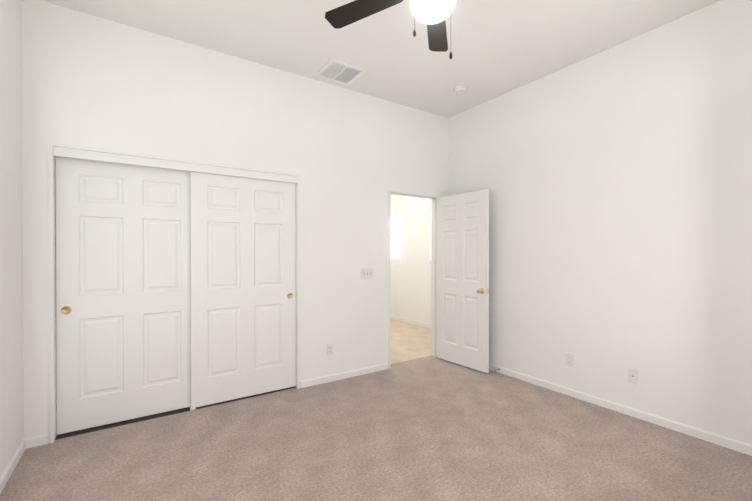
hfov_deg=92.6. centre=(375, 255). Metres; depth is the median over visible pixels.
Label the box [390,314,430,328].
baseboard
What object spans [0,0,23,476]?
wall
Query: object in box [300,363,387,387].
baseboard
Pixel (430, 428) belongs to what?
floor
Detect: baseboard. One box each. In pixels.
[0,438,28,493]
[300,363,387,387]
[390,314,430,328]
[489,363,751,455]
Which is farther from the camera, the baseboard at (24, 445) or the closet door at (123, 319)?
the closet door at (123, 319)
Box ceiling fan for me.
[325,0,455,58]
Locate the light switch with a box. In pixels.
[361,268,373,278]
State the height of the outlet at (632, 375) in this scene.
0.116 m
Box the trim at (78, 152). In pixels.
[49,142,299,442]
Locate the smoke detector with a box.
[454,85,466,93]
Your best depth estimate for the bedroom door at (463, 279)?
4.22 m
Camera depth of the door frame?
4.63 m
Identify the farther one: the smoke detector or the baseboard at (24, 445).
the smoke detector
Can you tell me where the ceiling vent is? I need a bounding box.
[315,59,365,85]
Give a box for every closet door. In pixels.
[55,156,190,434]
[190,171,295,407]
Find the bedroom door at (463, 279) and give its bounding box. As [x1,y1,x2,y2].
[437,189,488,372]
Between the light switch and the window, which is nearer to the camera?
the light switch
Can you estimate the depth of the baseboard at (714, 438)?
2.91 m
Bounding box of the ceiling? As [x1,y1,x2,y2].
[41,0,719,117]
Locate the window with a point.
(395, 235)
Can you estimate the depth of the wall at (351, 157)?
3.26 m
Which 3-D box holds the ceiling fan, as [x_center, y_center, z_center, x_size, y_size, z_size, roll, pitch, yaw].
[0.285,-1.374,1.855,1.304,0.792,1.316,0,0,-34]
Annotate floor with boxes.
[0,319,751,500]
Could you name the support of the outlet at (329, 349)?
attached to the wall at (351, 157)
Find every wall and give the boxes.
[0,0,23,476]
[22,0,447,442]
[390,194,430,323]
[448,0,751,444]
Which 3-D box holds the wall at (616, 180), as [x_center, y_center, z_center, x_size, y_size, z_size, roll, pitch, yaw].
[2.142,-0.226,3.007,0.120,3.100,4.145,0,0,-34]
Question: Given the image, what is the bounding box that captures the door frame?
[388,190,439,368]
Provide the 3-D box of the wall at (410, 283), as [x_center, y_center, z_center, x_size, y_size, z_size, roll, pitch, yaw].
[0.891,-0.246,6.566,0.120,3.100,2.925,0,0,-34]
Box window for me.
[390,212,400,258]
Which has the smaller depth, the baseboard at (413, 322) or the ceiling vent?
the ceiling vent
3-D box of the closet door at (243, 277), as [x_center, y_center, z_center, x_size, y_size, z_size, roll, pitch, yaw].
[-1.196,0.289,3.335,0.932,2.035,0.040,0,0,-34]
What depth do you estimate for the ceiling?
2.91 m
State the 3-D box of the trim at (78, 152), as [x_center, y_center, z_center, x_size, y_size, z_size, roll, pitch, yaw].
[-1.565,0.264,3.101,1.852,2.118,0.144,0,0,-34]
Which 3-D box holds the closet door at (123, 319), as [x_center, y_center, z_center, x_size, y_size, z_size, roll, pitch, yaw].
[-1.948,0.292,2.888,0.932,2.035,0.040,0,0,-34]
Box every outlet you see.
[327,343,332,354]
[565,353,572,366]
[628,368,637,383]
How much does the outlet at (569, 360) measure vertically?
0.116 m

